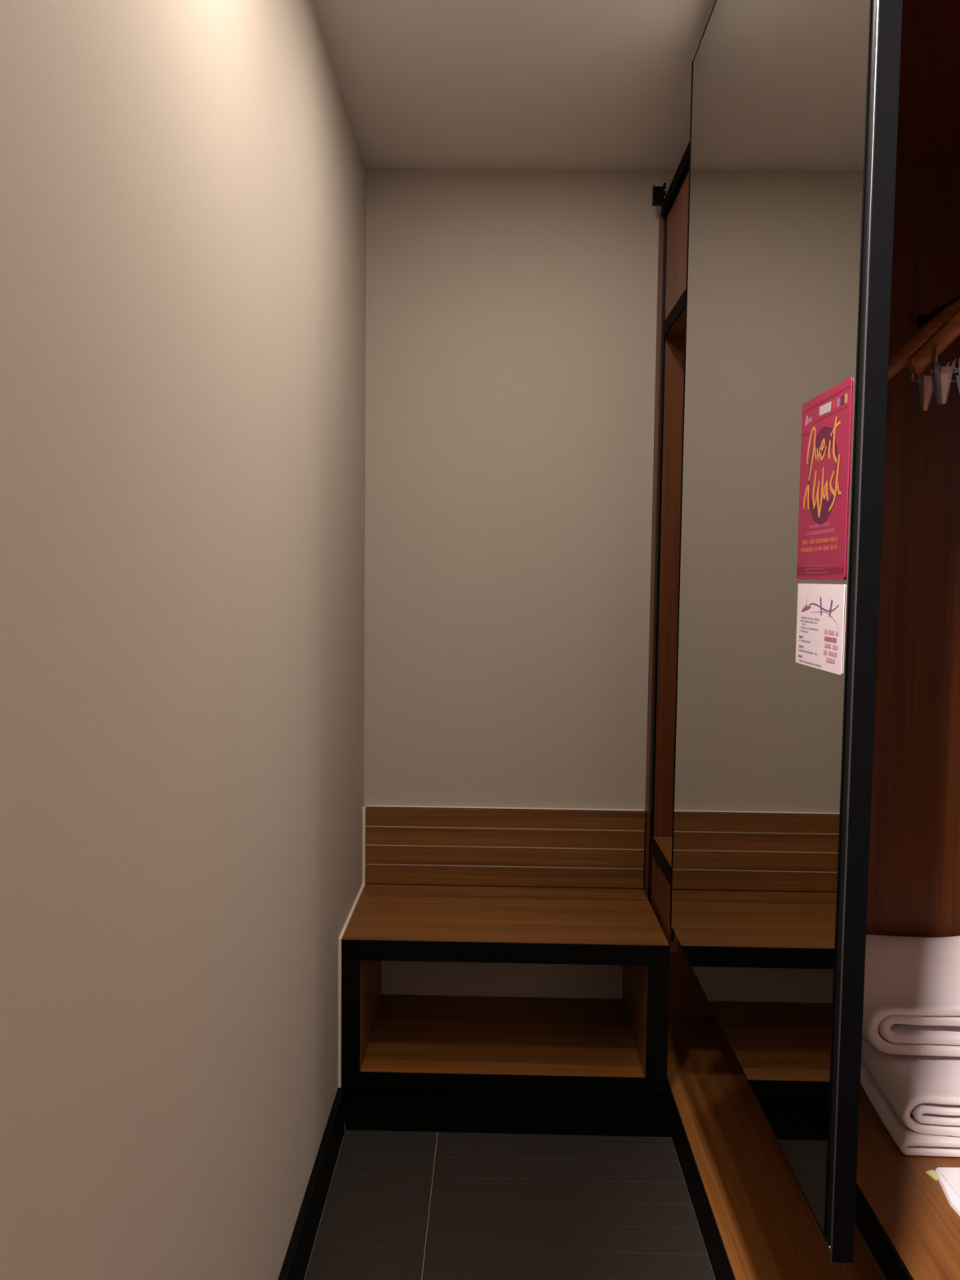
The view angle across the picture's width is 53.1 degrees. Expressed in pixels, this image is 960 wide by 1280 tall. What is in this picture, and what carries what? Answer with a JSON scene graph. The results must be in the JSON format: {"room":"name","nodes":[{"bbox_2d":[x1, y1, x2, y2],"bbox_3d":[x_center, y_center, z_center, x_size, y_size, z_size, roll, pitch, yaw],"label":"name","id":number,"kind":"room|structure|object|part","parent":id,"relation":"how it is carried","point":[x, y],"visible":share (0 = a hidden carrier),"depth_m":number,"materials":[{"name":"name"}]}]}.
{"room":"hotel room closet area","nodes":[
{"label":"hotel room closet area","id":0,"kind":"room"},
{"bbox_2d":[0,0,366,1279],"bbox_3d":[-0.408,0.140,-0.425,0.100,2.304,5.918,1,4,1],"label":"wall","id":1,"kind":"structure","parent":0,"point":[183,183],"depth_m":1.03,"materials":[{"name":"beige paint"}]},
{"bbox_2d":[278,1088,344,1279],"bbox_3d":[-0.366,1.250,-0.554,0.016,0.105,5.496,1,4,1],"label":"baseboard","id":2,"kind":"structure","parent":1,"relation":"attached to","point":[296,1260],"depth_m":1.85,"materials":[{"name":"black laminate"}]},
{"bbox_2d":[303,1106,715,1279],"bbox_3d":[1.727,1.367,-0.384,4.400,0.100,6.118,1,4,1],"label":"floor","id":3,"kind":"structure","parent":0,"point":[399,1205],"depth_m":1.93,"materials":[{"name":"grey tile"}]},
{"bbox_2d":[337,804,671,1137],"bbox_3d":[0.063,0.786,2.368,0.759,0.659,0.412,1,4,1],"label":"bench","id":4,"kind":"object","parent":3,"relation":"on","point":[408,1063],"visible":1,"depth_m":2.30,"materials":[{"name":"brown wood"}]},
{"bbox_3d":[-0.289,0.842,2.380,0.042,0.326,0.406,1,4,1],"label":"panel","id":5,"kind":"part","parent":4,"relation":"part of","materials":[{"name":"brown wood"}]},
{"bbox_2d":[360,994,644,1077],"bbox_3d":[0.054,0.990,2.384,0.646,0.036,0.406,1,4,1],"label":"shelf","id":6,"kind":"object","parent":4,"relation":"attached to","point":[410,1036],"depth_m":2.35,"materials":[{"name":"brown wood"}]},
{"bbox_3d":[0.050,1.004,2.179,0.647,0.037,0.003,1,4,1],"label":"frame rail","id":7,"kind":"part","parent":4,"relation":"part of","materials":[{"name":"black metal"}]},
{"bbox_3d":[0.060,0.675,2.353,0.736,0.018,0.388,1,4,1],"label":"seat","id":8,"kind":"part","parent":4,"relation":"part of","materials":[{"name":"brown wood"}]},
{"bbox_3d":[0.056,0.703,2.159,0.736,0.046,0.003,1,4,1],"label":"frame rail","id":9,"kind":"part","parent":4,"relation":"part of","materials":[{"name":"black laminate"}]},
{"bbox_3d":[0.403,0.851,2.368,0.047,0.326,0.406,1,4,1],"label":"panel","id":10,"kind":"part","parent":4,"relation":"part of","materials":[{"name":"brown wood"}]},
{"bbox_2d":[666,942,959,1279],"bbox_3d":[0.842,0.907,1.305,0.836,0.575,2.516,1,4,1],"label":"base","id":11,"kind":"object","parent":3,"relation":"on","point":[755,1220],"visible":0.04,"depth_m":1.81,"materials":[{"name":"brown laminate"}]},
{"bbox_3d":[0.869,0.739,2.547,0.825,0.402,0.016,1,4,1],"label":"panel","id":12,"kind":"part","parent":11,"relation":"part of","materials":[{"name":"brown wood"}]},
{"bbox_3d":[0.573,0.969,2.568,0.238,0.067,0.016,1,4,1],"label":"panel","id":13,"kind":"part","parent":11,"relation":"part of","materials":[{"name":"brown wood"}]},
{"bbox_2d":[643,163,959,951],"bbox_3d":[0.863,-0.023,2.307,0.848,2.089,0.395,1,4,1],"label":"tall cabinet","id":14,"kind":"object","parent":11,"relation":"on","point":[913,883],"visible":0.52,"depth_m":2.12,"materials":[{"name":"brown wood"}]},
{"bbox_3d":[0.451,-0.040,2.483,0.018,2.089,0.056,1,4,1],"label":"filler panel","id":15,"kind":"part","parent":14,"relation":"part of","materials":[{"name":"brown wood"}]},
{"bbox_3d":[0.450,-0.174,2.431,0.006,1.736,0.028,1,4,1],"label":"edge trim","id":16,"kind":"part","parent":14,"relation":"part of","materials":[{"name":"black laminate"}]},
{"bbox_2d":[653,836,671,866],"bbox_3d":[0.712,0.533,2.312,0.544,0.034,0.290,1,4,1],"label":"shelf","id":17,"kind":"object","parent":14,"relation":"attached to","point":[662,846],"depth_m":2.36,"materials":[{"name":"brown wood"}]},
{"bbox_3d":[0.445,0.626,2.324,0.016,0.148,0.288,1,4,1],"label":"drawer","id":18,"kind":"part","parent":14,"relation":"part of","materials":[{"name":"brown wood"}]},
{"bbox_3d":[0.872,-0.169,2.418,0.838,1.736,0.018,1,4,1],"label":"panel","id":19,"kind":"part","parent":14,"relation":"part of","materials":[{"name":"brown wood"}]},
{"bbox_3d":[0.444,-0.171,2.116,0.006,1.701,0.018,1,4,1],"label":"edge trim","id":20,"kind":"part","parent":14,"relation":"part of","materials":[{"name":"black laminate"}]},
{"bbox_2d":[665,307,685,336],"bbox_3d":[0.728,-0.754,2.228,0.544,0.031,0.290,1,4,1],"label":"shelf","id":21,"kind":"object","parent":14,"relation":"attached to","point":[675,317],"depth_m":2.28,"materials":[{"name":"brown wood"}]},
{"bbox_3d":[0.463,-0.903,2.223,0.016,0.252,0.288,1,4,1],"label":"cupboard door","id":22,"kind":"part","parent":14,"relation":"part of","materials":[{"name":"brown wood"}]},
{"bbox_2d":[915,295,959,327],"bbox_3d":[0.932,-0.624,1.155,0.025,0.025,1.822,1,4,1],"label":"hanging rod","id":23,"kind":"object","parent":14,"relation":"attached to","point":[921,321],"visible":0.8,"depth_m":2.01,"materials":[{"name":"black metal"}]},
{"bbox_2d":[888,298,959,411],"bbox_3d":[0.942,-0.545,1.750,0.433,0.258,0.046,1,4,1],"label":"clothes hanger","id":24,"kind":"object","parent":23,"relation":"hanging from","point":[897,360],"visible":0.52,"depth_m":1.75,"materials":[{"name":"brown wood"}]},
{"bbox_2d":[905,306,959,404],"bbox_3d":[0.949,-0.534,1.645,0.432,0.266,0.046,1,4,-1],"label":"clothes hanger","id":25,"kind":"object","parent":23,"relation":"hanging from","point":[928,352],"visible":1,"depth_m":1.64,"materials":[{"name":"brown wood"}]},
{"bbox_3d":[0.946,-0.548,1.651,0.433,0.168,0.032,-2,4,-1],"label":"hanger arm","id":26,"kind":"part","parent":25,"relation":"part of","materials":[{"name":"brown wood"}]},
{"bbox_3d":[0.859,-0.984,1.152,0.847,0.056,2.459,1,4,1],"label":"canopy","id":27,"kind":"object","parent":14,"relation":"on","visible":0},
{"bbox_2d":[652,0,902,1262],"bbox_3d":[0.406,-0.218,1.210,0.039,1.730,2.458,1,4,1],"label":"mirror door","id":28,"kind":"structure","parent":27,"relation":"attached to","point":[794,104],"depth_m":1.23,"materials":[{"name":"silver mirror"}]},
{"bbox_3d":[0.420,-1.005,1.158,0.030,0.080,2.458,1,4,1],"label":"door rail","id":29,"kind":"part","parent":28,"relation":"part of","materials":[{"name":"black metal"}]},
{"bbox_3d":[0.413,-1.084,1.387,0.023,0.004,0.944,1,4,1],"label":"rail","id":30,"kind":"part","parent":28,"relation":"part of","materials":[{"name":"black metal"}]},
{"bbox_3d":[0.393,0.616,1.499,0.023,0.003,0.944,1,4,1],"label":"rail","id":31,"kind":"part","parent":28,"relation":"part of","materials":[{"name":"black metal"}]},
{"bbox_2d":[795,583,844,675],"bbox_3d":[0.382,-0.016,1.085,0.001,0.096,0.156,1,4,1],"label":"leaflet","id":32,"kind":"object","parent":28,"relation":"attached to","point":[820,606],"visible":1,"depth_m":1.07,"materials":[{"name":"white paper"}]},
{"bbox_2d":[798,616,821,666],"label":"print","id":33,"kind":"object","parent":32,"relation":"attached to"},
{"bbox_2d":[824,635,836,642],"bbox_3d":[0.381,-0.001,1.044,0.001,0.005,0.038,1,4,1],"label":"print","id":34,"kind":"object","parent":32,"relation":"attached to","point":[826,638],"depth_m":1.04},
{"bbox_2d":[823,629,838,663],"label":"print","id":35,"kind":"object","parent":32,"relation":"attached to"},
{"bbox_2d":[796,377,852,580],"bbox_3d":[0.384,-0.172,1.078,0.002,0.210,0.160,1,4,1],"label":"poster","id":36,"kind":"object","parent":28,"relation":"attached to","point":[826,417],"visible":1,"depth_m":1.07,"materials":[{"name":"red paper"}]},
{"bbox_2d":[804,558,831,573],"bbox_3d":[0.382,-0.084,1.088,0.001,0.018,0.086,1,4,1],"label":"print","id":37,"kind":"object","parent":36,"relation":"attached to","point":[806,558],"depth_m":1.10},
{"bbox_3d":[0.384,-0.257,1.070,0.001,0.011,0.039,1,4,1],"label":"white panel","id":38,"kind":"part","parent":36,"relation":"part of","materials":[{"name":"white paper"}]},
{"bbox_2d":[860,1035,959,1157],"bbox_3d":[1.022,0.924,1.986,0.429,0.109,0.345,1,4,1],"label":"folded towel","id":39,"kind":"object","parent":11,"relation":"on","point":[917,1098],"visible":0.82,"depth_m":1.89,"materials":[{"name":"white fabric"}]},
{"bbox_2d":[862,934,959,1057],"bbox_3d":[0.998,0.756,2.061,0.472,0.205,0.175,1,4,3],"label":"folded towel","id":40,"kind":"object","parent":39,"relation":"on","point":[911,1006],"visible":0.77,"depth_m":2.02,"materials":[{"name":"white fabric"}]},
{"bbox_2d":[925,1167,959,1216],"bbox_3d":[0.959,0.993,1.693,0.264,0.011,0.207,1,4,1],"label":"laundry bag","id":41,"kind":"object","parent":11,"relation":"on","point":[948,1178],"visible":1,"depth_m":1.75,"materials":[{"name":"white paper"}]},
{"bbox_2d":[312,0,715,169],"bbox_3d":[1.756,-1.031,-0.542,4.400,0.100,6.118,1,4,1],"label":"ceiling","id":42,"kind":"structure","parent":0,"point":[456,84],"depth_m":2.00,"materials":[{"name":"white paint"}]},
{"bbox_2d":[364,168,676,999],"bbox_3d":[0.497,-0.046,2.562,1.800,2.304,0.100,1,4,1],"label":"wall","id":43,"kind":"structure","parent":0,"point":[511,314],"depth_m":2.50,"materials":[{"name":"beige paint"}]}
]}

